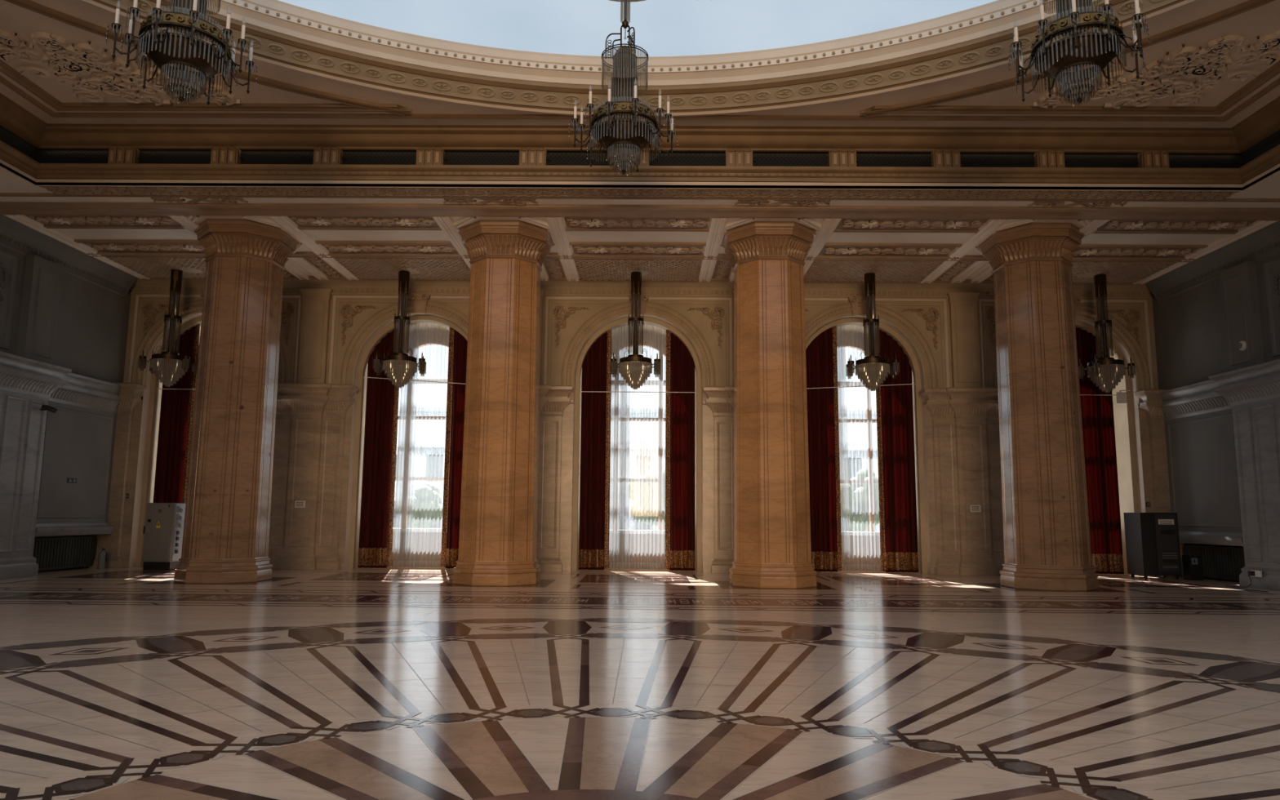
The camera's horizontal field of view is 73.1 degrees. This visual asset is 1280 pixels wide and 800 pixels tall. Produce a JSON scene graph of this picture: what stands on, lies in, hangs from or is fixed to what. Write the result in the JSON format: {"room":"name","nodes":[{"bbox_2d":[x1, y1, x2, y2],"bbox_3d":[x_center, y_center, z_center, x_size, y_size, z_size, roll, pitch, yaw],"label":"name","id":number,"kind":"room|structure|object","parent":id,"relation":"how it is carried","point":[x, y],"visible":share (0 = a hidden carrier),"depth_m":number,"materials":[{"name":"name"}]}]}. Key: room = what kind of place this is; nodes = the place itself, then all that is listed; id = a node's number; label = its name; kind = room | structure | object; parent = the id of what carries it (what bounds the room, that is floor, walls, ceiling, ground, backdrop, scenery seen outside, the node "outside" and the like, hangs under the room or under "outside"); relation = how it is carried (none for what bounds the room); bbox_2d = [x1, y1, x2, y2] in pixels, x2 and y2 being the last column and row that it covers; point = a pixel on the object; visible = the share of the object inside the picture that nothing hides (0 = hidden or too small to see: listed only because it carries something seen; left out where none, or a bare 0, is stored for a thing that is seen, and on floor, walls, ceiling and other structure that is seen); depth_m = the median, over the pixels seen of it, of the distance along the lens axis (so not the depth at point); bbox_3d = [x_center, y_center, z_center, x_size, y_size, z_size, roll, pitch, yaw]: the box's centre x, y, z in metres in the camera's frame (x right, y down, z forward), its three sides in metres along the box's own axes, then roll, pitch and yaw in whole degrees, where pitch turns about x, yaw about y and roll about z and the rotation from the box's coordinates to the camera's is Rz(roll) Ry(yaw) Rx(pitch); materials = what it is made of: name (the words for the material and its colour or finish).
{"room":"historic interior","nodes":[
{"label":"historic interior","id":0,"kind":"room"},
{"bbox_2d":[0,214,137,579],"bbox_3d":[-14.694,-2.105,4.446,1.150,8.200,40.220,0,-8,1],"label":"wall","id":1,"kind":"structure","parent":0,"point":[64,312],"depth_m":21.33,"materials":[{"name":"grey paint"}]},
{"bbox_2d":[40,404,57,413],"bbox_3d":[-14.129,0.211,20.668,0.196,0.158,0.348,-5,-9,35],"label":"camera","id":2,"kind":"object","parent":1,"relation":"attached to","point":[44,407],"visible":1,"depth_m":20.59,"materials":[{"name":"black plastic"}]},
{"bbox_2d":[66,477,76,483],"bbox_3d":[-14.573,2.066,22.136,0.023,0.127,0.356,0,-8,1],"label":"socket plate","id":3,"kind":"object","parent":1,"relation":"attached to","point":[69,480],"visible":1,"depth_m":22.11,"materials":[{"name":"black plastic"}]},
{"bbox_2d":[87,278,1184,577],"bbox_3d":[-0.054,0.699,24.670,30.240,8.200,2.450,0,-8,1],"label":"wall","id":4,"kind":"structure","parent":0,"point":[330,331],"depth_m":24.16,"materials":[{"name":"stone"}]},
{"bbox_2d":[152,324,199,503],"bbox_3d":[-13.269,1.179,24.586,0.980,6.985,0.153,0,-8,1],"label":"velvet curtain","id":5,"kind":"object","parent":4,"relation":"hanging from","point":[176,411],"visible":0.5,"depth_m":24.65,"materials":[{"name":"red fabric"}]},
{"bbox_2d":[156,388,195,389],"bbox_3d":[-12.149,-0.304,24.655,3.320,0.021,0.024,0,-8,1],"label":"rod","id":6,"kind":"object","parent":4,"relation":"attached to","point":[157,388],"visible":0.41,"depth_m":24.66,"materials":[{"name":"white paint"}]},
{"bbox_2d":[191,345,199,437],"bbox_3d":[-12.150,1.282,25.579,3.420,7.100,0.450,0,-8,1],"label":"window","id":7,"kind":"structure","parent":4,"relation":"in","point":[198,345],"depth_m":25.88,"materials":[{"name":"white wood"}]},
{"bbox_2d":[294,500,305,507],"bbox_3d":[-9.259,2.836,23.521,0.290,0.190,0.006,0,-8,1],"label":"notice sign","id":8,"kind":"object","parent":4,"relation":"attached to","point":[298,504],"visible":1,"depth_m":23.52,"materials":[{"name":"beige paper"}]},
{"bbox_2d":[357,326,399,568],"bbox_3d":[-7.379,1.225,24.531,0.940,6.969,0.159,0,-8,1],"label":"velvet curtain","id":9,"kind":"object","parent":4,"relation":"hanging from","point":[379,468],"visible":0.98,"depth_m":24.47,"materials":[{"name":"red fabric"}]},
{"bbox_2d":[364,377,466,384],"bbox_3d":[-6.237,-0.543,24.638,3.321,0.221,0.024,0,-8,1],"label":"rod","id":10,"kind":"object","parent":4,"relation":"attached to","point":[364,377],"visible":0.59,"depth_m":24.63,"materials":[{"name":"white paint"}]},
{"bbox_2d":[391,322,449,567],"bbox_3d":[-6.207,1.186,24.744,1.500,7.080,0.218,0,-8,1],"label":"sheer curtain","id":11,"kind":"object","parent":4,"relation":"hanging from","point":[406,548],"visible":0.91,"depth_m":24.66,"materials":[{"name":"white fabric"}]},
{"bbox_2d":[391,329,453,566],"bbox_3d":[-6.241,1.320,25.525,3.420,7.100,0.450,0,-8,1],"label":"window","id":12,"kind":"structure","parent":4,"relation":"in","point":[433,331],"depth_m":25.46,"materials":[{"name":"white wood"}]},
{"bbox_2d":[440,327,467,568],"bbox_3d":[-5.090,1.253,24.508,0.880,6.943,0.160,0,-8,1],"label":"velvet curtain","id":13,"kind":"object","parent":4,"relation":"hanging from","point":[457,359],"visible":0.56,"depth_m":24.50,"materials":[{"name":"red fabric"}]},
{"bbox_2d":[578,328,611,569],"bbox_3d":[-1.260,1.292,24.472,0.840,6.914,0.159,0,-8,1],"label":"velvet curtain","id":14,"kind":"object","parent":4,"relation":"hanging from","point":[595,437],"visible":1,"depth_m":24.43,"materials":[{"name":"red fabric"}]},
{"bbox_2d":[610,330,663,562],"bbox_3d":[-0.051,1.360,25.470,3.420,7.100,0.450,0,-8,1],"label":"window","id":15,"kind":"structure","parent":4,"relation":"in","point":[641,331],"depth_m":25.40,"materials":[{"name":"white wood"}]},
{"bbox_2d":[608,323,666,568],"bbox_3d":[-0.048,1.226,24.687,1.682,7.080,0.229,0,-8,1],"label":"sheer curtain","id":16,"kind":"object","parent":4,"relation":"hanging from","point":[619,524],"visible":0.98,"depth_m":24.57,"materials":[{"name":"white fabric"}]},
{"bbox_2d":[579,391,696,392],"bbox_3d":[-0.049,-0.225,24.546,3.320,0.021,0.024,0,-8,1],"label":"rod","id":17,"kind":"object","parent":4,"relation":"attached to","point":[580,391],"visible":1,"depth_m":24.54,"materials":[{"name":"white paint"}]},
{"bbox_2d":[665,329,694,570],"bbox_3d":[1.140,1.307,24.449,0.840,6.914,0.160,0,-8,1],"label":"velvet curtain","id":18,"kind":"object","parent":4,"relation":"hanging from","point":[680,366],"visible":1,"depth_m":24.41,"materials":[{"name":"red fabric"}]},
{"bbox_2d":[805,325,842,571],"bbox_3d":[5.080,1.278,24.423,1.100,7.026,0.161,0,-8,1],"label":"velvet curtain","id":19,"kind":"object","parent":4,"relation":"hanging from","point":[821,356],"visible":0.69,"depth_m":24.39,"materials":[{"name":"red fabric"}]},
{"bbox_2d":[836,324,880,570],"bbox_3d":[6.182,1.266,24.630,1.200,7.080,0.210,0,-8,1],"label":"sheer curtain","id":20,"kind":"object","parent":4,"relation":"hanging from","point":[846,565],"visible":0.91,"depth_m":24.54,"materials":[{"name":"white fabric"}]},
{"bbox_2d":[806,383,915,388],"bbox_3d":[6.142,-0.383,24.516,3.321,0.181,0.024,0,-8,1],"label":"rod","id":21,"kind":"object","parent":4,"relation":"attached to","point":[905,384],"visible":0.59,"depth_m":24.51,"materials":[{"name":"white paint"}]},
{"bbox_2d":[843,332,880,564],"bbox_3d":[6.138,1.401,25.414,3.420,7.100,0.450,0,-8,1],"label":"window","id":22,"kind":"structure","parent":4,"relation":"in","point":[874,420],"depth_m":25.33,"materials":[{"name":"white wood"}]},
{"bbox_2d":[874,327,918,572],"bbox_3d":[7.230,1.305,24.404,1.040,7.000,0.157,0,-8,1],"label":"velvet curtain","id":23,"kind":"object","parent":4,"relation":"hanging from","point":[894,403],"visible":0.98,"depth_m":24.35,"materials":[{"name":"red fabric"}]},
{"bbox_2d":[969,505,981,511],"bbox_3d":[9.080,2.935,23.358,0.290,0.190,0.006,0,-8,1],"label":"notice sign","id":24,"kind":"object","parent":4,"relation":"attached to","point":[973,508],"visible":1,"depth_m":23.36,"materials":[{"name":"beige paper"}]},
{"bbox_2d":[1080,394,1115,395],"bbox_3d":[12.050,-0.147,24.436,3.320,0.021,0.024,0,-8,1],"label":"rod","id":25,"kind":"object","parent":4,"relation":"attached to","point":[1080,394],"visible":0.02,"depth_m":24.42,"materials":[{"name":"white paint"}]},
{"bbox_2d":[1075,327,1124,573],"bbox_3d":[12.760,1.292,24.359,1.240,7.097,0.162,0,-8,1],"label":"velvet curtain","id":26,"kind":"object","parent":4,"relation":"hanging from","point":[1097,411],"visible":0.55,"depth_m":24.30,"materials":[{"name":"red fabric"}]},
{"bbox_2d":[1115,390,1130,403],"bbox_3d":[13.461,-0.100,24.026,0.431,0.381,0.122,0,-8,1],"label":"box","id":27,"kind":"object","parent":4,"relation":"attached to","point":[1121,397],"visible":1,"depth_m":23.97,"materials":[{"name":"white paint"}]},
{"bbox_2d":[1146,502,1150,506],"bbox_3d":[13.903,2.856,23.623,0.110,0.120,0.023,0,-8,1],"label":"socket plate","id":28,"kind":"object","parent":4,"relation":"attached to","point":[1148,504],"visible":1,"depth_m":23.61,"materials":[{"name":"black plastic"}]},
{"bbox_2d":[78,0,1199,117],"bbox_3d":[-0.179,-7.537,4.939,24.985,1.120,25.765,0,-8,1],"label":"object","id":29,"kind":"structure","parent":0,"point":[706,57],"depth_m":15.29,"materials":[{"name":"paint"}]},
{"bbox_2d":[106,0,257,105],"bbox_3d":[-5.855,-5.534,11.277,1.900,3.485,1.900,3,-8,-19],"label":"chandelier","id":30,"kind":"object","parent":29,"relation":"hanging from","point":[164,49],"visible":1,"depth_m":10.90,"materials":[{"name":"gold glass"}]},
{"bbox_2d":[115,8,119,24],"bbox_3d":[-6.495,-4.821,10.741,0.045,0.327,0.046,0,-8,1],"label":"candle","id":31,"kind":"object","parent":30,"relation":"on","point":[117,11],"depth_m":10.72,"materials":[{"name":"beige wax"}]},
{"bbox_2d":[128,19,133,33],"bbox_3d":[-6.558,-4.861,11.130,0.045,0.328,0.046,0,-8,1],"label":"candle","id":32,"kind":"object","parent":30,"relation":"on","point":[130,30],"depth_m":11.11,"materials":[{"name":"beige wax"}]},
{"bbox_2d":[133,0,137,8],"bbox_3d":[-6.160,-4.934,10.559,0.045,0.328,0.046,0,-8,1],"label":"candle","id":33,"kind":"object","parent":30,"relation":"on","point":[135,2],"depth_m":10.53,"materials":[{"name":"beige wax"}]},
{"bbox_2d":[155,0,160,8],"bbox_3d":[-5.799,-4.859,10.413,0.045,0.327,0.046,0,-8,1],"label":"candle","id":34,"kind":"object","parent":30,"relation":"on","point":[158,2],"depth_m":10.38,"materials":[{"name":"beige wax"}]},
{"bbox_2d":[192,0,197,11],"bbox_3d":[-5.463,-4.921,10.614,0.045,0.328,0.046,0,-8,1],"label":"candle","id":35,"kind":"object","parent":30,"relation":"on","point":[195,2],"depth_m":10.59,"materials":[{"name":"beige wax"}]},
{"bbox_2d":[226,13,231,29],"bbox_3d":[-5.165,-4.797,10.845,0.045,0.327,0.046,0,-8,1],"label":"candle","id":36,"kind":"object","parent":30,"relation":"on","point":[228,17],"depth_m":10.82,"materials":[{"name":"beige wax"}]},
{"bbox_2d":[231,48,235,62],"bbox_3d":[-5.560,-4.762,11.812,0.045,0.328,0.046,0,-8,1],"label":"candle","id":37,"kind":"object","parent":30,"relation":"on","point":[233,56],"depth_m":11.79,"materials":[{"name":"beige wax"}]},
{"bbox_2d":[240,24,245,39],"bbox_3d":[-5.162,-4.835,11.240,0.045,0.328,0.046,0,-8,1],"label":"candle","id":38,"kind":"object","parent":30,"relation":"on","point":[242,33],"depth_m":11.22,"materials":[{"name":"beige wax"}]},
{"bbox_2d":[248,47,253,61],"bbox_3d":[-5.227,-4.696,11.606,0.045,0.327,0.046,0,-8,1],"label":"candle","id":39,"kind":"object","parent":30,"relation":"on","point":[251,50],"depth_m":11.58,"materials":[{"name":"beige wax"}]},
{"bbox_2d":[568,0,677,173],"bbox_3d":[-0.237,-5.194,13.506,1.900,3.485,1.900,0,-8,1],"label":"chandelier","id":40,"kind":"object","parent":29,"relation":"hanging from","point":[639,134],"visible":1,"depth_m":13.24,"materials":[{"name":"brown metal"}]},
{"bbox_2d":[573,106,577,118],"bbox_3d":[-0.988,-4.450,13.212,0.048,0.327,0.048,0,-8,1],"label":"candle","id":41,"kind":"object","parent":40,"relation":"on","point":[575,107],"depth_m":13.19,"materials":[{"name":"beige wax"}]},
{"bbox_2d":[580,111,583,124],"bbox_3d":[-0.917,-4.488,13.600,0.048,0.328,0.048,0,-8,1],"label":"candle","id":42,"kind":"object","parent":40,"relation":"on","point":[581,113],"depth_m":13.57,"materials":[{"name":"beige wax"}]},
{"bbox_2d":[588,91,591,103],"bbox_3d":[-0.741,-4.577,12.928,0.048,0.328,0.048,0,-8,1],"label":"candle","id":43,"kind":"object","parent":40,"relation":"on","point":[590,92],"depth_m":12.90,"materials":[{"name":"beige wax"}]},
{"bbox_2d":[608,88,611,101],"bbox_3d":[-0.448,-4.518,12.667,0.048,0.327,0.048,0,-8,1],"label":"candle","id":44,"kind":"object","parent":40,"relation":"on","point":[609,90],"depth_m":12.64,"materials":[{"name":"beige wax"}]},
{"bbox_2d":[634,85,636,97],"bbox_3d":[-0.066,-4.596,12.743,0.048,0.328,0.048,0,-8,1],"label":"candle","id":45,"kind":"object","parent":40,"relation":"on","point":[635,86],"depth_m":12.72,"materials":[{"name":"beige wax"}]},
{"bbox_2d":[658,95,661,107],"bbox_3d":[0.297,-4.487,12.858,0.048,0.327,0.048,0,-8,1],"label":"candle","id":46,"kind":"object","parent":40,"relation":"on","point":[660,96],"depth_m":12.83,"materials":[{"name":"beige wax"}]},
{"bbox_2d":[666,101,669,113],"bbox_3d":[0.433,-4.527,13.229,0.048,0.328,0.048,0,-8,1],"label":"candle","id":47,"kind":"object","parent":40,"relation":"on","point":[668,102],"depth_m":13.20,"materials":[{"name":"beige wax"}]},
{"bbox_2d":[670,118,673,130],"bbox_3d":[0.503,-4.388,13.594,0.048,0.327,0.048,0,-8,1],"label":"candle","id":48,"kind":"object","parent":40,"relation":"on","point":[672,119],"depth_m":13.57,"materials":[{"name":"beige wax"}]},
{"bbox_2d":[1008,0,1149,103],"bbox_3d":[5.564,-5.466,11.124,1.900,3.485,1.900,-1,-8,13],"label":"chandelier","id":49,"kind":"object","parent":29,"relation":"hanging from","point":[1098,50],"visible":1,"depth_m":10.74,"materials":[{"name":"gold glass"}]},
{"bbox_2d":[1013,26,1018,41],"bbox_3d":[4.788,-4.700,10.996,0.047,0.327,0.047,0,-8,1],"label":"candle","id":50,"kind":"object","parent":49,"relation":"on","point":[1015,29],"depth_m":10.97,"materials":[{"name":"beige wax"}]},
{"bbox_2d":[1019,55,1023,69],"bbox_3d":[5.151,-4.608,11.669,0.047,0.327,0.047,0,-8,1],"label":"candle","id":51,"kind":"object","parent":49,"relation":"on","point":[1021,64],"depth_m":11.65,"materials":[{"name":"beige wax"}]},
{"bbox_2d":[1040,4,1044,19],"bbox_3d":[4.965,-4.834,10.666,0.047,0.328,0.047,0,-8,1],"label":"candle","id":52,"kind":"object","parent":49,"relation":"on","point":[1042,7],"depth_m":10.64,"materials":[{"name":"beige wax"}]},
{"bbox_2d":[1071,0,1075,12],"bbox_3d":[5.196,-4.783,10.348,0.047,0.327,0.047,0,-8,1],"label":"candle","id":53,"kind":"object","parent":49,"relation":"on","point":[1073,2],"depth_m":10.32,"materials":[{"name":"beige wax"}]},
{"bbox_2d":[1132,30,1137,44],"bbox_3d":[6.328,-4.682,11.046,0.047,0.327,0.047,0,-8,1],"label":"candle","id":54,"kind":"object","parent":49,"relation":"on","point":[1135,37],"depth_m":11.02,"materials":[{"name":"beige wax"}]},
{"bbox_2d":[1134,0,1139,14],"bbox_3d":[5.965,-4.774,10.373,0.047,0.327,0.047,0,-8,1],"label":"candle","id":55,"kind":"object","parent":49,"relation":"on","point":[1136,2],"depth_m":10.35,"materials":[{"name":"beige wax"}]},
{"bbox_2d":[0,566,1279,799],"bbox_3d":[-0.245,2.155,4.558,30.200,0.004,43.600,0,-8,1],"label":"floor","id":56,"kind":"structure","parent":0,"point":[390,682],"depth_m":7.79,"materials":[{"name":"beige stone"}]},
{"bbox_2d":[32,535,97,570],"bbox_3d":[-14.919,3.950,22.134,0.200,0.860,2.780,0,-8,1],"label":"radiator","id":57,"kind":"object","parent":56,"relation":"on","point":[68,552],"visible":0.77,"depth_m":22.25,"materials":[{"name":"grey metal"}]},
{"bbox_2d":[97,547,106,568],"bbox_3d":[-14.342,4.229,23.026,0.162,0.551,0.188,0,-8,1],"label":"fire extinguisher","id":58,"kind":"object","parent":56,"relation":"on","point":[101,558],"visible":1,"depth_m":22.95,"materials":[{"name":"grey paint"}]},
{"bbox_2d":[142,502,185,570],"bbox_3d":[-12.628,3.630,23.010,0.882,1.760,0.630,0,-8,1],"label":"tall cabinet","id":59,"kind":"object","parent":56,"relation":"on","point":[163,529],"visible":0.99,"depth_m":22.77,"materials":[{"name":"grey metal"}]},
{"bbox_2d":[173,548,177,554],"bbox_3d":[-12.288,4.019,22.880,0.050,0.140,0.160,0,-8,1],"label":"socket","id":60,"kind":"object","parent":59,"relation":"attached to","point":[175,550],"depth_m":22.86,"materials":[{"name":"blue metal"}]},
{"bbox_2d":[173,542,178,547],"bbox_3d":[-12.286,3.840,22.904,0.050,0.140,0.160,0,-8,1],"label":"socket","id":61,"kind":"object","parent":59,"relation":"attached to","point":[175,544],"depth_m":22.86,"materials":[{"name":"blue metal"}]},
{"bbox_2d":[174,529,179,535],"bbox_3d":[-12.284,3.523,22.946,0.050,0.140,0.160,0,-8,1],"label":"socket","id":62,"kind":"object","parent":59,"relation":"attached to","point":[176,531],"depth_m":22.90,"materials":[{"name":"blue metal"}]},
{"bbox_2d":[175,521,182,528],"bbox_3d":[-12.246,3.333,22.976,0.122,0.195,0.190,0,-8,1],"label":"power socket","id":63,"kind":"object","parent":59,"relation":"attached to","point":[179,525],"depth_m":22.92,"materials":[{"name":"grey plastic"}]},
{"bbox_2d":[176,514,183,521],"bbox_3d":[-12.245,3.135,23.002,0.122,0.195,0.190,0,-8,1],"label":"power socket","id":64,"kind":"object","parent":59,"relation":"attached to","point":[179,517],"depth_m":22.95,"materials":[{"name":"grey plastic"}]},
{"bbox_2d":[176,506,183,513],"bbox_3d":[-12.243,2.937,23.029,0.122,0.195,0.190,0,-8,1],"label":"power socket","id":65,"kind":"object","parent":59,"relation":"attached to","point":[180,509],"depth_m":22.97,"materials":[{"name":"grey plastic"}]},
{"bbox_2d":[173,218,299,583],"bbox_3d":[-9.373,0.062,20.044,2.130,8.100,2.130,0,-8,1],"label":"marble column","id":66,"kind":"structure","parent":56,"relation":"on","point":[227,523],"depth_m":19.46,"materials":[{"name":"brown stone"}]},
{"bbox_2d":[452,220,553,586],"bbox_3d":[-3.187,0.102,19.988,2.130,8.100,2.130,0,-8,1],"label":"marble column","id":67,"kind":"structure","parent":56,"relation":"on","point":[498,519],"depth_m":19.34,"materials":[{"name":"brown stone"}]},
{"bbox_2d":[721,221,817,588],"bbox_3d":[3.001,0.142,19.932,2.130,8.100,2.130,0,-8,1],"label":"marble column","id":68,"kind":"structure","parent":56,"relation":"on","point":[772,548],"depth_m":19.29,"materials":[{"name":"brown stone"}]},
{"bbox_2d":[977,222,1098,591],"bbox_3d":[9.188,0.183,19.876,2.130,8.100,2.130,0,-8,1],"label":"marble column","id":69,"kind":"structure","parent":56,"relation":"on","point":[1046,539],"depth_m":19.29,"materials":[{"name":"brown stone"}]},
{"bbox_2d":[1123,512,1182,579],"bbox_3d":[13.408,3.804,22.585,0.960,1.700,0.805,0,-8,1],"label":"equipment rack","id":70,"kind":"object","parent":56,"relation":"on","point":[1152,539],"visible":1,"depth_m":22.25,"materials":[{"name":"black plastic"}]},
{"bbox_2d":[1182,555,1203,580],"bbox_3d":[14.120,4.284,22.060,0.320,0.620,0.289,0,-8,1],"label":"floor speaker","id":71,"kind":"object","parent":56,"relation":"on","point":[1192,564],"visible":1,"depth_m":21.94,"materials":[{"name":"black plastic"}]},
{"bbox_2d":[1182,544,1244,580],"bbox_3d":[14.719,4.142,21.866,0.200,0.860,2.780,0,-8,1],"label":"radiator","id":72,"kind":"object","parent":56,"relation":"on","point":[1218,562],"visible":0.62,"depth_m":21.79,"materials":[{"name":"grey metal"}]},
{"bbox_2d":[1226,574,1267,591],"bbox_3d":[13.584,4.083,19.400,0.365,0.302,1.776,-2,-8,16],"label":"power cord","id":73,"kind":"object","parent":56,"relation":"on","point":[1248,575],"visible":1,"depth_m":19.48,"materials":[{"name":"black plastic"}]},
{"bbox_2d":[0,167,1279,284],"bbox_3d":[-0.190,-5.920,4.886,29.600,0.100,40.320,0,-8,1],"label":"ceiling","id":74,"kind":"structure","parent":0,"point":[148,237],"depth_m":19.91,"materials":[{"name":"white paint"}]},
{"bbox_2d":[138,269,198,364],"bbox_3d":[-12.551,-1.925,23.179,1.326,3.183,0.884,0,-8,1],"label":"chandelier","id":75,"kind":"object","parent":74,"relation":"hanging from","point":[176,275],"visible":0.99,"depth_m":23.18,"materials":[{"name":"brown metal"}]},
{"bbox_2d":[373,270,426,367],"bbox_3d":[-6.382,-1.884,23.123,1.326,3.183,0.884,2,-8,-11],"label":"chandelier","id":76,"kind":"object","parent":74,"relation":"hanging from","point":[396,358],"visible":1,"depth_m":23.11,"materials":[{"name":"brown metal"}]},
{"bbox_2d":[610,271,660,368],"bbox_3d":[-0.112,-1.844,23.067,1.326,3.183,0.884,0,-8,1],"label":"chandelier","id":77,"kind":"object","parent":74,"relation":"hanging from","point":[635,359],"visible":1,"depth_m":23.07,"materials":[{"name":"brown metal"}]},
{"bbox_2d":[0,124,1279,199],"bbox_3d":[-0.177,-6.292,5.006,24.499,0.810,26.140,0,-8,1],"label":"trim","id":78,"kind":"structure","parent":74,"relation":"attached to","point":[1156,175],"depth_m":17.36,"materials":[{"name":"paint"}]},
{"bbox_2d":[0,0,1279,153],"bbox_3d":[-0.184,-6.873,4.851,24.240,0.340,25.440,0,-8,1],"label":"ceiling","id":79,"kind":"structure","parent":78,"relation":"attached to","point":[1208,82],"depth_m":16.30,"materials":[{"name":"paint"}]},
{"bbox_2d":[845,272,899,369],"bbox_3d":[6.168,-1.803,23.010,1.326,3.183,0.884,-1,-8,9],"label":"chandelier","id":80,"kind":"object","parent":74,"relation":"hanging from","point":[872,361],"visible":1,"depth_m":23.00,"materials":[{"name":"brown metal"}]},
{"bbox_2d":[1078,274,1134,371],"bbox_3d":[12.327,-1.763,22.954,1.326,3.183,0.884,3,-8,-17],"label":"chandelier","id":81,"kind":"object","parent":74,"relation":"hanging from","point":[1100,280],"visible":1,"depth_m":22.93,"materials":[{"name":"brown metal"}]},
{"bbox_2d":[1146,220,1279,591],"bbox_3d":[14.254,-1.917,4.184,1.150,8.200,40.220,0,-8,1],"label":"wall","id":82,"kind":"structure","parent":0,"point":[1220,407],"depth_m":21.13,"materials":[{"name":"grey paint"}]},
{"bbox_2d":[1236,340,1246,351],"bbox_3d":[14.166,-1.279,20.353,0.110,0.240,0.240,0,-8,1],"label":"smoke detector","id":83,"kind":"object","parent":82,"relation":"attached to","point":[1242,345],"visible":1,"depth_m":20.29,"materials":[{"name":"white paint"}]},
{"bbox_2d":[1247,569,1262,577],"bbox_3d":[13.904,3.927,19.541,0.130,0.140,0.300,0,-8,1],"label":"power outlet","id":84,"kind":"object","parent":82,"relation":"attached to","point":[1252,572],"visible":1,"depth_m":19.55,"materials":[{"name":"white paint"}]},
{"label":"outside","id":85,"kind":"structure","parent":0,"visible":0},
{"label":"ground","id":86,"kind":"structure","parent":85,"visible":0},
{"bbox_2d":[396,481,441,528],"bbox_3d":[-11.008,5.906,43.727,2.364,3.547,2.641,0,-8,1],"label":"tree","id":87,"kind":"object","parent":86,"relation":"on","point":[427,494],"visible":0.4,"depth_m":42.87,"materials":[{"name":"green plant"}]},
{"bbox_2d":[392,406,879,532],"bbox_3d":[0.273,5.732,64.558,80.400,9.550,6.500,0,-8,1],"label":"building","id":88,"kind":"structure","parent":86,"relation":"on","point":[442,446],"depth_m":62.03,"materials":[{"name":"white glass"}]},
{"bbox_2d":[629,468,663,529],"bbox_3d":[1.032,5.075,39.579,3.124,4.282,3.220,0,-8,1],"label":"building","id":89,"kind":"structure","parent":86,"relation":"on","point":[663,468],"depth_m":38.80,"materials":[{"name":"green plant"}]},
{"bbox_2d":[846,468,879,531],"bbox_3d":[10.494,5.314,40.556,2.650,4.211,2.741,-2,-8,17],"label":"tree","id":90,"kind":"object","parent":86,"relation":"on","point":[877,493],"visible":0.27,"depth_m":39.86,"materials":[{"name":"green plant"}]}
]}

